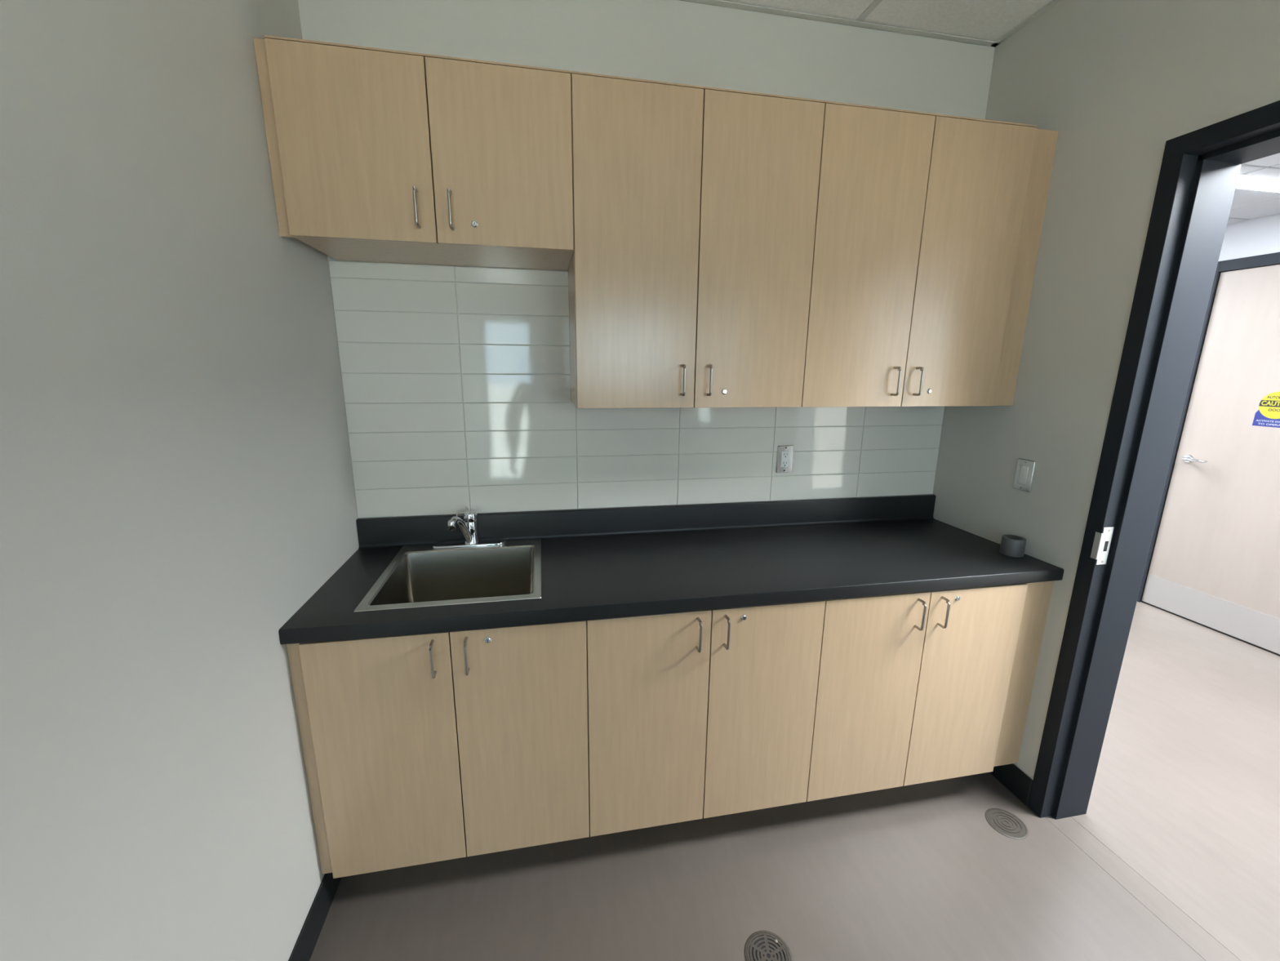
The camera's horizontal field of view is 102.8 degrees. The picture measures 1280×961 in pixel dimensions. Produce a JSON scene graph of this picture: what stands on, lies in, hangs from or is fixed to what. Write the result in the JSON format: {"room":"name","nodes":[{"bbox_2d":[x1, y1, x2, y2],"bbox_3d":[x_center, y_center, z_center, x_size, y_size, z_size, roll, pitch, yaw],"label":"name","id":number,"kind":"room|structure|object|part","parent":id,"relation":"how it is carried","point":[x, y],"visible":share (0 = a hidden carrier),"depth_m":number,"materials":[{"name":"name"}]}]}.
{"room":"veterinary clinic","nodes":[
{"label":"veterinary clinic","id":0,"kind":"room"},
{"bbox_2d":[0,0,359,960],"bbox_3d":[-0.684,0.224,-0.267,0.120,2.826,4.350,-2,13,-11],"label":"wall","id":1,"kind":"structure","parent":0,"point":[176,477],"depth_m":0.89,"materials":[{"name":"grey paint"}]},
{"bbox_2d":[288,872,342,960],"bbox_3d":[-0.586,1.602,-0.210,0.007,0.114,3.829,-2,13,-11],"label":"baseboard","id":2,"kind":"structure","parent":1,"relation":"attached to","point":[306,941],"depth_m":1.43,"materials":[{"name":"black rubber"}]},
{"bbox_2d":[297,0,995,518],"bbox_3d":[0.082,-0.284,2.051,2.522,2.826,0.121,-2,13,-11],"label":"wall","id":3,"kind":"structure","parent":0,"point":[455,380],"depth_m":1.84,"materials":[{"name":"white tile"}]},
{"bbox_2d":[253,35,573,271],"bbox_3d":[-0.601,-0.914,1.512,0.778,0.454,0.379,-2,13,-11],"label":"upper cabinet","id":4,"kind":"object","parent":3,"relation":"attached to","point":[379,155],"visible":1,"depth_m":1.36,"materials":[{"name":"brown wood"}]},
{"bbox_3d":[-0.744,-0.874,1.342,0.367,0.447,0.019,-2,13,-11],"label":"door","id":5,"kind":"part","parent":4,"relation":"part of","materials":[{"name":"brown wood"}]},
{"bbox_3d":[-0.601,-0.735,1.373,0.008,0.099,0.036,-2,13,-11],"label":"handle","id":6,"kind":"part","parent":4,"relation":"part of","materials":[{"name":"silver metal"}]},
{"bbox_3d":[-0.516,-0.738,1.390,0.008,0.099,0.036,-2,13,-11],"label":"handle","id":7,"kind":"part","parent":4,"relation":"part of","materials":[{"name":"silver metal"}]},
{"bbox_3d":[-0.377,-0.885,1.412,0.374,0.447,0.019,-2,13,-11],"label":"door","id":8,"kind":"part","parent":4,"relation":"part of","materials":[{"name":"brown wood"}]},
{"bbox_2d":[568,71,825,408],"bbox_3d":[0.151,-0.715,1.706,0.757,0.912,0.379,-2,13,-11],"label":"upper cabinet","id":9,"kind":"object","parent":3,"relation":"attached to","point":[690,269],"visible":1,"depth_m":1.55,"materials":[{"name":"brown wood"}]},
{"bbox_3d":[-0.008,-0.674,1.532,0.375,0.905,0.019,-2,13,-11],"label":"door","id":10,"kind":"part","parent":9,"relation":"part of","materials":[{"name":"brown wood"}]},
{"bbox_3d":[0.137,-0.317,1.613,0.008,0.099,0.036,-2,13,-11],"label":"handle","id":11,"kind":"part","parent":9,"relation":"part of","materials":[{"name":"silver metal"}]},
{"bbox_3d":[0.222,-0.319,1.629,0.008,0.099,0.036,-2,13,-11],"label":"handle","id":12,"kind":"part","parent":9,"relation":"part of","materials":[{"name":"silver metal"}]},
{"bbox_3d":[0.364,-0.686,1.603,0.376,0.905,0.019,-2,13,-11],"label":"door","id":13,"kind":"part","parent":9,"relation":"part of","materials":[{"name":"brown wood"}]},
{"bbox_2d":[776,444,793,472],"bbox_3d":[0.606,-0.089,2.132,0.071,0.115,0.007,-2,13,-11],"label":"power outlet","id":14,"kind":"object","parent":3,"relation":"attached to","point":[784,453],"visible":1,"depth_m":2.13,"materials":[{"name":"silver metal"}]},
{"bbox_2d":[780,451,789,466],"bbox_3d":[0.606,-0.089,2.133,0.034,0.067,0.006,-2,13,-11],"label":"socket","id":15,"kind":"object","parent":14,"relation":"attached to","point":[784,455],"depth_m":2.13,"materials":[{"name":"white plastic"}]},
{"bbox_2d":[801,100,1057,407],"bbox_3d":[0.948,-0.740,1.857,0.864,0.912,0.379,-2,13,-11],"label":"upper cabinet","id":16,"kind":"object","parent":3,"relation":"attached to","point":[929,226],"visible":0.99,"depth_m":1.70,"materials":[{"name":"brown wood"}]},
{"bbox_3d":[0.737,-0.698,1.674,0.376,0.905,0.019,-2,13,-11],"label":"door","id":17,"kind":"part","parent":16,"relation":"part of","materials":[{"name":"brown wood"}]},
{"bbox_3d":[0.882,-0.341,1.755,0.008,0.099,0.036,-2,13,-11],"label":"handle","id":18,"kind":"part","parent":16,"relation":"part of","materials":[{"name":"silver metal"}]},
{"bbox_3d":[0.967,-0.344,1.771,0.008,0.099,0.036,-2,13,-11],"label":"handle","id":19,"kind":"part","parent":16,"relation":"part of","materials":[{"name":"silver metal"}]},
{"bbox_3d":[1.110,-0.710,1.745,0.378,0.905,0.019,-2,13,-11],"label":"door","id":20,"kind":"part","parent":16,"relation":"part of","materials":[{"name":"brown wood"}]},
{"bbox_2d":[309,601,1279,960],"bbox_3d":[1.402,1.235,2.016,5.006,0.100,7.900,-2,13,-11],"label":"floor","id":21,"kind":"structure","parent":0,"point":[1174,854],"depth_m":1.64,"materials":[{"name":"plastic"}]},
{"bbox_2d":[286,620,589,878],"bbox_3d":[-0.593,0.774,1.751,0.777,0.878,0.651,-2,13,-11],"label":"base cabinet","id":22,"kind":"object","parent":21,"relation":"on","point":[420,748],"visible":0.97,"depth_m":1.45,"materials":[{"name":"brown wood"}]},
{"bbox_3d":[-0.704,0.778,1.437,0.367,0.745,0.019,-2,13,-11],"label":"door","id":23,"kind":"part","parent":22,"relation":"part of","materials":[{"name":"brown wood"}]},
{"bbox_3d":[-0.557,0.482,1.371,0.008,0.103,0.036,-2,13,-11],"label":"handle","id":24,"kind":"part","parent":22,"relation":"part of","materials":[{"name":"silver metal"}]},
{"bbox_3d":[-0.471,0.479,1.388,0.008,0.103,0.036,-2,13,-11],"label":"handle","id":25,"kind":"part","parent":22,"relation":"part of","materials":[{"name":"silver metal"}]},
{"bbox_3d":[-0.340,0.766,1.506,0.369,0.745,0.019,-2,13,-11],"label":"door","id":26,"kind":"part","parent":22,"relation":"part of","materials":[{"name":"brown wood"}]},
{"bbox_2d":[278,493,1063,644],"bbox_3d":[0.207,0.241,1.804,2.400,0.150,0.624,-2,13,-11],"label":"countertop","id":27,"kind":"structure","parent":22,"relation":"on","point":[622,562],"depth_m":1.78,"materials":[{"name":"black laminate"}]},
{"bbox_2d":[354,538,541,611],"bbox_3d":[-0.583,0.400,1.711,0.502,0.227,0.530,-2,13,-11],"label":"sink","id":28,"kind":"object","parent":27,"relation":"in","point":[419,575],"visible":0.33,"depth_m":1.86,"materials":[{"name":"metal"}]},
{"bbox_2d":[431,506,504,549],"bbox_3d":[-0.637,0.172,1.888,0.174,0.141,0.220,12,17,42],"label":"tap","id":29,"kind":"object","parent":27,"relation":"on","point":[468,526],"visible":1,"depth_m":1.87,"materials":[{"name":"silver metal"}]},
{"bbox_3d":[-0.640,0.177,1.828,0.027,0.125,0.125,3,13,12],"label":"spout","id":30,"kind":"part","parent":29,"relation":"part of","materials":[{"name":"silver metal"}]},
{"bbox_3d":[-0.642,0.120,1.877,0.031,0.028,0.101,1,13,2],"label":"lever","id":31,"kind":"part","parent":29,"relation":"part of","materials":[{"name":"silver metal"}]},
{"bbox_3d":[-0.638,0.235,1.902,0.260,0.011,0.053,-2,13,-11],"label":"deck plate","id":32,"kind":"part","parent":29,"relation":"part of","materials":[{"name":"silver metal"}]},
{"bbox_2d":[999,534,1026,557],"bbox_3d":[1.365,0.239,1.869,0.074,0.063,0.074,-2,13,-11],"label":"tape roll","id":33,"kind":"object","parent":27,"relation":"on","point":[1011,545],"visible":1,"depth_m":1.84,"materials":[{"name":"grey plastic"}]},
{"bbox_2d":[586,600,825,836],"bbox_3d":[0.155,0.749,1.893,0.744,0.878,0.651,-2,13,-11],"label":"base cabinet","id":34,"kind":"object","parent":21,"relation":"on","point":[705,713],"visible":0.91,"depth_m":1.59,"materials":[{"name":"brown wood"}]},
{"bbox_3d":[0.026,0.754,1.576,0.370,0.745,0.019,-2,13,-11],"label":"door","id":35,"kind":"part","parent":34,"relation":"part of","materials":[{"name":"brown wood"}]},
{"bbox_3d":[0.175,0.459,1.511,0.008,0.103,0.036,-2,13,-11],"label":"handle","id":36,"kind":"part","parent":34,"relation":"part of","materials":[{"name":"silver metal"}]},
{"bbox_3d":[0.261,0.456,1.527,0.008,0.103,0.036,-2,13,-11],"label":"handle","id":37,"kind":"part","parent":34,"relation":"part of","materials":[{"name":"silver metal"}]},
{"bbox_3d":[0.392,0.743,1.645,0.368,0.745,0.019,-2,13,-11],"label":"door","id":38,"kind":"part","parent":34,"relation":"part of","materials":[{"name":"brown wood"}]},
{"bbox_2d":[744,929,793,960],"bbox_3d":[0.354,1.308,1.405,0.131,0.003,0.131,-2,13,-11],"label":"floor drain","id":39,"kind":"object","parent":21,"relation":"on","point":[760,945],"visible":1,"depth_m":1.42,"materials":[{"name":"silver metal"}]},
{"bbox_2d":[806,580,1053,801],"bbox_3d":[0.952,0.724,2.045,0.878,0.878,0.651,-2,13,-11],"label":"base cabinet","id":40,"kind":"object","parent":21,"relation":"on","point":[917,687],"visible":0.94,"depth_m":1.74,"materials":[{"name":"brown wood"}]},
{"bbox_3d":[0.758,0.731,1.715,0.372,0.745,0.019,-2,13,-11],"label":"door","id":41,"kind":"part","parent":40,"relation":"part of","materials":[{"name":"brown wood"}]},
{"bbox_3d":[0.907,0.435,1.650,0.008,0.103,0.036,-2,13,-11],"label":"handle","id":42,"kind":"part","parent":40,"relation":"part of","materials":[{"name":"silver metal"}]},
{"bbox_3d":[0.993,0.432,1.666,0.008,0.103,0.036,-2,13,-11],"label":"handle","id":43,"kind":"part","parent":40,"relation":"part of","materials":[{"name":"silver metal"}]},
{"bbox_3d":[1.127,0.719,1.785,0.373,0.745,0.019,-2,13,-11],"label":"door","id":44,"kind":"part","parent":40,"relation":"part of","materials":[{"name":"brown wood"}]},
{"bbox_2d":[985,807,1028,839],"bbox_3d":[1.310,1.224,1.825,0.128,0.003,0.128,-2,13,-11],"label":"cover","id":45,"kind":"object","parent":21,"relation":"on","point":[1007,824],"visible":1,"depth_m":1.82,"materials":[{"name":"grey metal"}]},
{"bbox_2d":[679,0,1062,47],"bbox_3d":[0.580,-1.190,-0.403,2.642,0.122,4.620,-2,13,-11],"label":"ceiling","id":46,"kind":"structure","parent":0,"point":[988,23],"depth_m":1.76,"materials":[{"name":"tile"}]},
{"bbox_2d":[933,0,1279,779],"bbox_3d":[1.842,0.168,0.095,0.175,2.826,4.512,-2,13,-11],"label":"wall","id":47,"kind":"structure","parent":0,"point":[1117,81],"depth_m":1.66,"materials":[{"name":"grey paint"}]},
{"bbox_2d":[989,763,1032,805],"bbox_3d":[1.422,1.134,1.979,0.007,0.114,0.194,-2,13,-11],"label":"baseboard","id":48,"kind":"structure","parent":47,"relation":"attached to","point":[1010,775],"depth_m":1.94,"materials":[{"name":"black rubber"}]},
{"bbox_2d":[1013,457,1035,492],"bbox_3d":[1.405,-0.019,1.870,0.008,0.114,0.070,-2,13,-11],"label":"light switch","id":49,"kind":"object","parent":47,"relation":"attached to","point":[1024,471],"visible":1,"depth_m":1.86,"materials":[{"name":"silver metal"}]},
{"bbox_3d":[1.407,-0.020,1.870,0.005,0.067,0.034,-2,13,-11],"label":"switch frame","id":50,"kind":"part","parent":49,"relation":"part of","materials":[{"name":"white plastic"}]},
{"bbox_2d":[1027,100,1279,819],"bbox_3d":[1.635,0.240,1.188,0.188,2.207,1.014,-2,13,-11],"label":"door frame","id":51,"kind":"structure","parent":47,"relation":"in","point":[1200,169],"depth_m":1.55,"materials":[{"name":"grey paint"}]},
{"bbox_3d":[1.481,0.209,1.626,0.038,0.125,0.002,-2,13,-11],"label":"strike plate","id":52,"kind":"part","parent":51,"relation":"part of","materials":[{"name":"grey metal"}]},
{"bbox_2d":[1141,213,1279,600],"bbox_3d":[3.629,-0.321,3.124,0.120,2.500,5.950,-2,13,-11],"label":"wall","id":53,"kind":"structure","parent":0,"point":[1258,236],"depth_m":2.98,"materials":[{"name":"grey paint"}]},
{"bbox_2d":[1137,252,1279,656],"bbox_3d":[3.636,-0.140,2.905,0.160,2.241,1.030,-2,13,-11],"label":"door","id":54,"kind":"structure","parent":53,"relation":"in","point":[1215,563],"depth_m":3.10,"materials":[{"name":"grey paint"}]},
{"bbox_3d":[3.539,-0.141,3.298,0.012,0.054,0.054,-2,13,-11],"label":"lever handle","id":55,"kind":"part","parent":54,"relation":"part of","materials":[{"name":"silver metal"}]},
{"bbox_3d":[3.519,-0.129,3.242,0.056,0.018,0.123,-2,13,-11],"label":"lever","id":56,"kind":"part","parent":54,"relation":"part of","materials":[{"name":"silver metal"}]},
{"bbox_3d":[3.610,0.844,3.120,0.001,0.199,0.904,-2,13,-11],"label":"kick plate","id":57,"kind":"part","parent":54,"relation":"part of","materials":[{"name":"silver metal"}]},
{"bbox_2d":[1252,391,1279,427],"bbox_3d":[3.612,-0.403,2.898,0.002,0.200,0.165,-2,13,-11],"label":"sticker","id":58,"kind":"object","parent":54,"relation":"attached to","point":[1268,415],"visible":1,"depth_m":2.92,"materials":[{"name":"blue"}]},
{"bbox_2d":[1226,152,1279,224],"bbox_3d":[2.508,-1.485,2.641,2.189,0.060,5.950,-2,13,-11],"label":"ceiling","id":59,"kind":"structure","parent":0,"point":[1246,204],"depth_m":2.60,"materials":[{"name":"grey paint"}]},
{"bbox_2d":[1235,173,1279,192],"bbox_3d":[2.558,-1.383,2.335,1.300,0.004,0.140,-2,13,-11],"label":"recessed light","id":60,"kind":"object","parent":59,"relation":"in","point":[1244,181],"visible":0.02,"depth_m":2.39,"materials":[{"name":"white"}]}
]}

